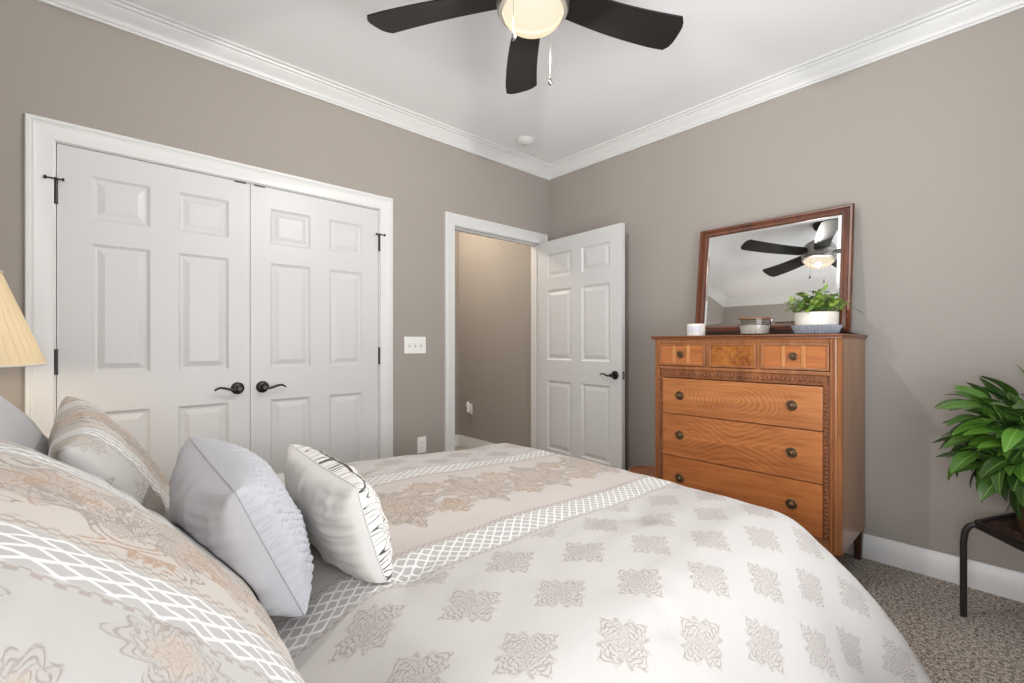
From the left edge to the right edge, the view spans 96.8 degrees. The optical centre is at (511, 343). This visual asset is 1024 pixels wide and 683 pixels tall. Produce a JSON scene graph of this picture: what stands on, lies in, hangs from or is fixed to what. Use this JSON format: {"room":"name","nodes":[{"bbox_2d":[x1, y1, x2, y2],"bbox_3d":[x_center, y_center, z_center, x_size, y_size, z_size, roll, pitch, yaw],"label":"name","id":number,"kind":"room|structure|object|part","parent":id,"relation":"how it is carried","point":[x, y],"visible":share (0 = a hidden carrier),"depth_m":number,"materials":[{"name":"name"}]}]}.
{"room":"bedroom","nodes":[
{"label":"bedroom","id":0,"kind":"room"},
{"bbox_2d":[0,0,548,456],"bbox_3d":[-1.091,-0.222,2.947,3.750,2.742,0.120,0,0,-42],"label":"wall","id":1,"kind":"structure","parent":0,"point":[56,63],"depth_m":2.57,"materials":[{"name":"beige paint"}]},
{"bbox_2d":[44,144,249,481],"bbox_3d":[-1.749,0.121,2.255,0.800,2.029,0.095,0,0,-42],"label":"door","id":2,"kind":"structure","parent":1,"relation":"in","point":[153,260],"depth_m":2.26,"materials":[{"name":"white paint"}]},
{"bbox_3d":[-1.515,0.242,2.419,0.117,0.026,0.017,0,0,-39],"label":"lever","id":3,"kind":"part","parent":2,"relation":"part of","materials":[{"name":"brown metal"}]},
{"bbox_3d":[-1.485,0.244,2.471,0.066,0.066,0.060,0,0,-42],"label":"handle","id":4,"kind":"part","parent":2,"relation":"part of","materials":[{"name":"brown metal"}]},
{"bbox_2d":[25,113,392,458],"bbox_3d":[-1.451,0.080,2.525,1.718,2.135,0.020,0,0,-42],"label":"trim","id":5,"kind":"structure","parent":1,"relation":"attached to","point":[41,133],"depth_m":2.02,"materials":[{"name":"white paint"}]},
{"bbox_2d":[36,0,548,179],"bbox_3d":[-1.020,-1.543,2.869,3.750,0.100,0.090,0,0,-42],"label":"trim","id":6,"kind":"structure","parent":1,"relation":"attached to","point":[126,16],"depth_m":2.58,"materials":[{"name":"white paint"}]},
{"bbox_2d":[250,184,385,473],"bbox_3d":[-1.154,0.121,2.795,0.800,2.029,0.095,0,0,-42],"label":"door","id":7,"kind":"structure","parent":1,"relation":"in","point":[315,351],"depth_m":2.76,"materials":[{"name":"white paint"}]},
{"bbox_3d":[-1.394,0.244,2.553,0.066,0.066,0.060,0,0,-42],"label":"handle","id":8,"kind":"part","parent":7,"relation":"part of","materials":[{"name":"brown metal"}]},
{"bbox_3d":[-1.340,0.242,2.578,0.017,0.026,0.117,0,0,44],"label":"lever","id":9,"kind":"part","parent":7,"relation":"part of","materials":[{"name":"brown metal"}]},
{"bbox_2d":[404,337,425,353],"bbox_3d":[-0.684,0.011,3.224,0.173,0.120,0.015,0,0,-42],"label":"light switch","id":10,"kind":"object","parent":1,"relation":"attached to","point":[412,345],"visible":1,"depth_m":3.22,"materials":[{"name":"white plastic"}]},
{"bbox_2d":[417,436,425,453],"bbox_3d":[-0.647,0.726,3.262,0.072,0.116,0.009,0,0,-42],"label":"wall outlet","id":11,"kind":"object","parent":1,"relation":"attached to","point":[421,441],"visible":1,"depth_m":3.26,"materials":[{"name":"white plastic"}]},
{"bbox_2d":[444,211,547,451],"bbox_3d":[-0.090,0.081,3.759,1.103,2.133,0.020,0,0,-42],"label":"trim","id":12,"kind":"structure","parent":1,"relation":"attached to","point":[451,220],"depth_m":3.42,"materials":[{"name":"white paint"}]},
{"bbox_2d":[455,226,539,448],"bbox_3d":[-0.130,0.117,3.818,0.971,2.064,0.120,0,0,-42],"label":"trim","id":13,"kind":"structure","parent":1,"relation":"attached to","point":[534,246],"depth_m":4.11,"materials":[{"name":"white paint"}]},
{"bbox_2d":[539,223,624,469],"bbox_3d":[0.534,0.122,3.713,0.156,2.026,0.927,0,0,-39],"label":"door","id":14,"kind":"structure","parent":1,"relation":"in","point":[582,275],"depth_m":3.64,"materials":[{"name":"white paint"}]},
{"bbox_3d":[0.746,0.234,3.373,0.060,0.066,0.066,0,0,-39],"label":"handle","id":15,"kind":"part","parent":14,"relation":"part of","materials":[{"name":"brown metal"}]},
{"bbox_2d":[455,231,458,434],"bbox_3d":[-1.107,-0.222,4.728,1.620,2.742,0.120,0,0,-42],"label":"wall","id":16,"kind":"structure","parent":0,"point":[456,232],"depth_m":5.09,"materials":[{"name":"beige paint"}]},
{"bbox_2d":[455,435,458,446],"bbox_3d":[-1.082,1.084,4.660,1.325,0.128,0.014,0,0,-42],"label":"baseboard","id":17,"kind":"structure","parent":16,"relation":"attached to","point":[456,436],"depth_m":5.08,"materials":[{"name":"white paint"}]},
{"bbox_2d":[459,232,530,447],"bbox_3d":[-0.125,-0.222,4.721,0.175,2.742,1.210,0,0,-42],"label":"wall","id":18,"kind":"structure","parent":0,"point":[495,274],"depth_m":4.64,"materials":[{"name":"beige paint"}]},
{"bbox_2d":[459,435,494,448],"bbox_3d":[-0.202,1.084,4.664,0.014,0.128,1.190,0,0,-42],"label":"baseboard","id":19,"kind":"structure","parent":18,"relation":"attached to","point":[464,441],"depth_m":4.93,"materials":[{"name":"white paint"}]},
{"bbox_3d":[-0.455,0.709,4.948,0.009,0.116,0.072,0,0,-42],"label":"wall outlet","id":20,"kind":"object","parent":18,"relation":"attached to","visible":0},
{"bbox_2d":[466,401,469,411],"bbox_3d":[-0.478,0.682,4.926,0.046,0.114,0.056,0,0,-42],"label":"plug","id":21,"kind":"object","parent":20,"relation":"attached to","point":[467,403],"visible":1,"depth_m":4.91,"materials":[{"name":"white plastic"}]},
{"bbox_2d":[126,0,958,163],"bbox_3d":[-0.379,-1.643,2.162,4.150,0.100,5.200,0,0,-42],"label":"ceiling","id":22,"kind":"structure","parent":0,"point":[451,72],"depth_m":2.49,"materials":[{"name":"white paint"}]},
{"bbox_2d":[367,0,683,93],"bbox_3d":[0.106,-1.304,1.654,1.284,0.576,1.246,0,0,-42],"label":"ceiling fan","id":23,"kind":"object","parent":22,"relation":"hanging from","point":[528,21],"visible":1,"depth_m":1.80,"materials":[{"name":"black wood"}]},
{"bbox_3d":[-0.308,-1.305,1.793,0.538,0.008,0.164,0,12,16],"label":"blade","id":24,"kind":"part","parent":23,"relation":"part of","materials":[{"name":"black wood"}]},
{"bbox_3d":[0.005,-1.171,1.591,0.002,0.149,0.002,0,0,18],"label":"pull chain","id":25,"kind":"part","parent":23,"relation":"part of","materials":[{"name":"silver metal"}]},
{"bbox_3d":[0.056,-1.305,2.089,0.164,0.008,0.538,-12,1,-2],"label":"blade","id":26,"kind":"part","parent":23,"relation":"part of","materials":[{"name":"black wood"}]},
{"bbox_3d":[0.078,-1.203,1.690,0.224,0.068,0.224,0,0,-42],"label":"glass globe","id":27,"kind":"part","parent":23,"relation":"part of","materials":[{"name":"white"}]},
{"bbox_3d":[0.450,-1.305,1.834,0.538,0.008,0.164,0,-12,-21],"label":"blade","id":28,"kind":"part","parent":23,"relation":"part of","materials":[{"name":"black wood"}]},
{"bbox_2d":[517,136,533,145],"bbox_3d":[0.105,-1.573,3.551,0.136,0.038,0.136,0,0,-42],"label":"smoke detector","id":29,"kind":"object","parent":22,"relation":"attached to","point":[523,140],"visible":1,"depth_m":3.52,"materials":[{"name":"white plastic"}]},
{"bbox_2d":[455,446,1023,682],"bbox_3d":[-0.520,1.199,2.168,4.750,0.100,6.200,0,0,-42],"label":"floor","id":30,"kind":"structure","parent":0,"point":[986,645],"depth_m":1.86,"materials":[{"name":"brown carpet"}]},
{"bbox_2d":[628,466,654,477],"bbox_3d":[0.901,0.994,3.005,0.258,0.308,0.258,0,0,-42],"label":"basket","id":31,"kind":"object","parent":30,"relation":"on","point":[644,470],"visible":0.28,"depth_m":3.04,"materials":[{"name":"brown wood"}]},
{"bbox_2d":[651,334,867,564],"bbox_3d":[1.368,0.551,2.600,0.548,1.194,0.977,0,0,-42],"label":"dresser","id":32,"kind":"object","parent":30,"relation":"on","point":[776,422],"visible":0.99,"depth_m":2.32,"materials":[{"name":"brown wood"}]},
{"bbox_3d":[0.900,0.477,2.791,0.059,1.000,0.043,0,0,-42],"label":"corner post","id":33,"kind":"part","parent":32,"relation":"part of","materials":[{"name":"brown wood"}]},
{"bbox_3d":[0.971,0.783,2.645,0.019,0.052,0.052,0,0,-42],"label":"knob","id":34,"kind":"part","parent":32,"relation":"part of","materials":[{"name":"gold metal"}]},
{"bbox_3d":[0.971,0.532,2.645,0.019,0.052,0.052,0,0,-42],"label":"knob","id":35,"kind":"part","parent":32,"relation":"part of","materials":[{"name":"gold metal"}]},
{"bbox_3d":[0.971,0.302,2.645,0.019,0.052,0.052,0,0,-42],"label":"knob","id":36,"kind":"part","parent":32,"relation":"part of","materials":[{"name":"gold metal"}]},
{"bbox_3d":[0.975,0.062,2.640,0.019,0.040,0.040,0,0,-42],"label":"knob","id":37,"kind":"part","parent":32,"relation":"part of","materials":[{"name":"gold metal"}]},
{"bbox_3d":[0.988,0.064,2.652,0.002,0.105,0.254,0,0,-42],"label":"veneer panel","id":38,"kind":"part","parent":32,"relation":"part of","materials":[{"name":"brown wood"}]},
{"bbox_3d":[0.997,0.064,2.661,0.040,0.131,0.278,0,0,-42],"label":"drawer","id":39,"kind":"part","parent":32,"relation":"part of","materials":[{"name":"brown wood"}]},
{"bbox_2d":[687,324,704,335],"bbox_3d":[1.119,-0.083,2.764,0.105,0.073,0.104,0,0,-42],"label":"candle","id":40,"kind":"object","parent":32,"relation":"on","point":[692,329],"visible":0.86,"depth_m":2.72,"materials":[{"name":"white wax"}]},
{"bbox_3d":[1.179,0.064,2.441,0.002,0.105,0.220,0,0,-42],"label":"veneer panel","id":41,"kind":"part","parent":32,"relation":"part of","materials":[{"name":"brown wood"}]},
{"bbox_3d":[1.189,0.064,2.449,0.040,0.131,0.244,0,0,-42],"label":"drawer","id":42,"kind":"part","parent":32,"relation":"part of","materials":[{"name":"brown wood"}]},
{"bbox_3d":[1.187,0.788,2.437,0.021,0.249,0.816,0,0,-42],"label":"drawer","id":43,"kind":"part","parent":32,"relation":"part of","materials":[{"name":"brown wood"}]},
{"bbox_3d":[1.187,0.537,2.437,0.021,0.245,0.816,0,0,-42],"label":"drawer","id":44,"kind":"part","parent":32,"relation":"part of","materials":[{"name":"brown wood"}]},
{"bbox_3d":[1.187,0.307,2.437,0.021,0.208,0.816,0,0,-42],"label":"drawer","id":45,"kind":"part","parent":32,"relation":"part of","materials":[{"name":"orange wood"}]},
{"bbox_3d":[1.187,0.534,2.438,0.020,0.762,0.872,0,0,-42],"label":"carved moulding","id":46,"kind":"part","parent":32,"relation":"part of","materials":[{"name":"brown wood"}]},
{"bbox_2d":[737,317,771,334],"bbox_3d":[1.323,-0.094,2.480,0.170,0.094,0.170,0,0,-42],"label":"candle","id":47,"kind":"object","parent":32,"relation":"on","point":[747,325],"visible":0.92,"depth_m":2.42,"materials":[{"name":"clear glass"}]},
{"bbox_3d":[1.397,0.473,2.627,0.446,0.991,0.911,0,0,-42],"label":"panel","id":48,"kind":"part","parent":32,"relation":"part of","materials":[{"name":"brown wood"}]},
{"bbox_2d":[695,203,857,334],"bbox_3d":[1.510,-0.400,2.718,0.148,0.708,0.892,0,0,-42],"label":"dresser mirror","id":49,"kind":"object","parent":32,"relation":"on","point":[751,269],"visible":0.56,"depth_m":2.70,"materials":[{"name":"brown wood"}]},
{"bbox_3d":[1.495,-0.068,2.704,0.105,0.044,0.892,0,0,-42],"label":"rail","id":50,"kind":"part","parent":49,"relation":"part of","materials":[{"name":"wood"}]},
{"bbox_3d":[1.359,0.783,2.217,0.019,0.052,0.052,0,0,-42],"label":"knob","id":51,"kind":"part","parent":32,"relation":"part of","materials":[{"name":"gold metal"}]},
{"bbox_3d":[1.359,0.532,2.217,0.019,0.052,0.052,0,0,-42],"label":"knob","id":52,"kind":"part","parent":32,"relation":"part of","materials":[{"name":"gold metal"}]},
{"bbox_3d":[1.359,0.302,2.217,0.019,0.052,0.052,0,0,-42],"label":"knob","id":53,"kind":"part","parent":32,"relation":"part of","materials":[{"name":"gold metal"}]},
{"bbox_3d":[1.364,0.062,2.212,0.019,0.040,0.040,0,0,-42],"label":"knob","id":54,"kind":"part","parent":32,"relation":"part of","materials":[{"name":"gold metal"}]},
{"bbox_3d":[1.376,0.064,2.223,0.002,0.105,0.271,0,0,-42],"label":"veneer panel","id":55,"kind":"part","parent":32,"relation":"part of","materials":[{"name":"brown wood"}]},
{"bbox_3d":[1.386,0.064,2.232,0.040,0.131,0.295,0,0,-42],"label":"drawer","id":56,"kind":"part","parent":32,"relation":"part of","materials":[{"name":"brown wood"}]},
{"bbox_2d":[783,283,862,333],"bbox_3d":[1.561,-0.177,2.333,0.298,0.260,0.285,0,0,9],"label":"potted plant","id":57,"kind":"object","parent":32,"relation":"on","point":[814,320],"visible":0.98,"depth_m":2.27,"materials":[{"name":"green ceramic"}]},
{"bbox_3d":[1.557,-0.108,2.327,0.192,0.104,0.192,0,0,-42],"label":"pot","id":58,"kind":"part","parent":57,"relation":"part of","materials":[{"name":"white ceramic"}]},
{"bbox_3d":[1.512,0.477,2.116,0.059,1.000,0.043,0,0,-42],"label":"corner post","id":59,"kind":"part","parent":32,"relation":"part of","materials":[{"name":"brown wood"}]},
{"bbox_3d":[1.510,1.063,2.122,0.052,0.170,0.052,0,0,-42],"label":"leg","id":60,"kind":"part","parent":32,"relation":"part of","materials":[{"name":"brown wood"}]},
{"bbox_3d":[1.700,0.476,2.272,0.478,1.001,0.020,0,0,-42],"label":"panel","id":61,"kind":"part","parent":32,"relation":"part of","materials":[{"name":"brown wood"}]},
{"bbox_3d":[1.851,1.063,2.430,0.042,0.170,0.042,0,0,-42],"label":"leg","id":62,"kind":"part","parent":32,"relation":"part of","materials":[{"name":"brown wood"}]},
{"bbox_2d":[960,513,1023,616],"bbox_3d":[2.132,0.943,1.738,0.555,0.410,0.595,0,0,-42],"label":"plant stand","id":63,"kind":"object","parent":30,"relation":"on","point":[1004,528],"visible":0.96,"depth_m":1.90,"materials":[{"name":"metal"}]},
{"bbox_3d":[1.927,0.944,1.897,0.083,0.408,0.023,0,0,42],"label":"leg","id":64,"kind":"part","parent":63,"relation":"part of","materials":[{"name":"black metal"}]},
{"bbox_2d":[933,364,1023,532],"bbox_3d":[2.068,0.406,1.724,0.633,0.674,0.709,0,0,-42],"label":"potted plant","id":65,"kind":"object","parent":63,"relation":"on","point":[1002,469],"visible":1,"depth_m":1.79,"materials":[{"name":"green plant"}]},
{"bbox_3d":[2.085,0.661,1.744,0.228,0.165,0.228,0,0,-42],"label":"pot","id":66,"kind":"part","parent":65,"relation":"part of","materials":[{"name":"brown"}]},
{"bbox_3d":[2.135,0.747,1.712,0.477,0.006,0.514,0,0,-42],"label":"plate","id":67,"kind":"part","parent":63,"relation":"part of","materials":[{"name":"wood"}]},
{"bbox_3d":[-0.532,0.684,1.139,2.110,0.929,1.480,0,0,-42],"label":"bed","id":68,"kind":"object","parent":30,"relation":"on","visible":0},
{"bbox_2d":[269,443,931,682],"bbox_3d":[-0.195,0.781,1.272,2.330,0.614,1.974,0,0,-42],"label":"comforter","id":69,"kind":"object","parent":68,"relation":"on","point":[511,563],"visible":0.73,"depth_m":1.04,"materials":[{"name":"fabric"}]},
{"bbox_2d":[0,395,48,455],"bbox_3d":[-1.179,0.264,1.004,0.303,0.420,0.700,0,0,-42],"label":"pillow","id":70,"kind":"object","parent":69,"relation":"on","point":[16,426],"visible":0.16,"depth_m":1.03,"materials":[{"name":"grey fabric"}]},
{"bbox_2d":[48,396,169,521],"bbox_3d":[-0.991,0.354,1.161,0.680,0.406,0.269,0,0,45],"label":"pillow sham","id":71,"kind":"object","parent":69,"relation":"on","point":[82,436],"visible":0.56,"depth_m":0.99,"materials":[{"name":"fabric"}]},
{"bbox_2d":[0,438,305,682],"bbox_3d":[-0.513,0.349,0.582,0.415,0.425,0.820,0,0,-42],"label":"pillow sham","id":72,"kind":"object","parent":69,"relation":"on","point":[97,585],"visible":1,"depth_m":0.45,"materials":[{"name":"fabric"}]},
{"bbox_2d":[169,437,313,616],"bbox_3d":[-0.570,0.361,0.949,0.421,0.290,0.238,0,0,38],"label":"throw pillow","id":73,"kind":"object","parent":69,"relation":"on","point":[228,498],"visible":0.98,"depth_m":0.82,"materials":[{"name":"white fabric"}]},
{"bbox_2d":[283,444,392,582],"bbox_3d":[-0.416,0.380,1.062,0.403,0.242,0.169,0,0,44],"label":"throw pillow","id":74,"kind":"object","parent":69,"relation":"on","point":[344,518],"visible":0.91,"depth_m":0.94,"materials":[{"name":"white fabric"}]},
{"bbox_3d":[-1.844,0.846,1.481,0.546,0.604,0.480,0,0,-42],"label":"nightstand","id":75,"kind":"object","parent":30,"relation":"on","visible":0},
{"bbox_2d":[0,270,47,367],"bbox_3d":[-1.794,0.148,1.470,0.409,0.789,0.409,0,0,-42],"label":"table lamp","id":76,"kind":"object","parent":75,"relation":"on","point":[19,347],"visible":1,"depth_m":1.50,"materials":[{"name":"beige fabric"}]},
{"bbox_3d":[-1.794,0.072,1.470,0.409,0.007,0.409,0,0,-42],"label":"shade trim","id":77,"kind":"part","parent":76,"relation":"part of","materials":[{"name":"white fabric"}]},
{"bbox_2d":[549,8,1023,572],"bbox_3d":[1.524,-0.222,2.943,0.120,2.742,3.640,0,0,-42],"label":"wall","id":78,"kind":"structure","parent":0,"point":[926,141],"depth_m":2.34,"materials":[{"name":"beige paint"}]},
{"bbox_2d":[549,0,1023,179],"bbox_3d":[1.446,-1.543,2.872,0.090,0.100,3.400,0,0,-42],"label":"trim","id":79,"kind":"structure","parent":78,"relation":"attached to","point":[960,15],"depth_m":2.58,"materials":[{"name":"white paint"}]},
{"bbox_2d":[844,533,1023,602],"bbox_3d":[1.474,1.084,2.897,0.014,0.128,3.400,0,0,-42],"label":"baseboard","id":80,"kind":"structure","parent":78,"relation":"attached to","point":[999,581],"depth_m":2.21,"materials":[{"name":"white paint"}]}
]}

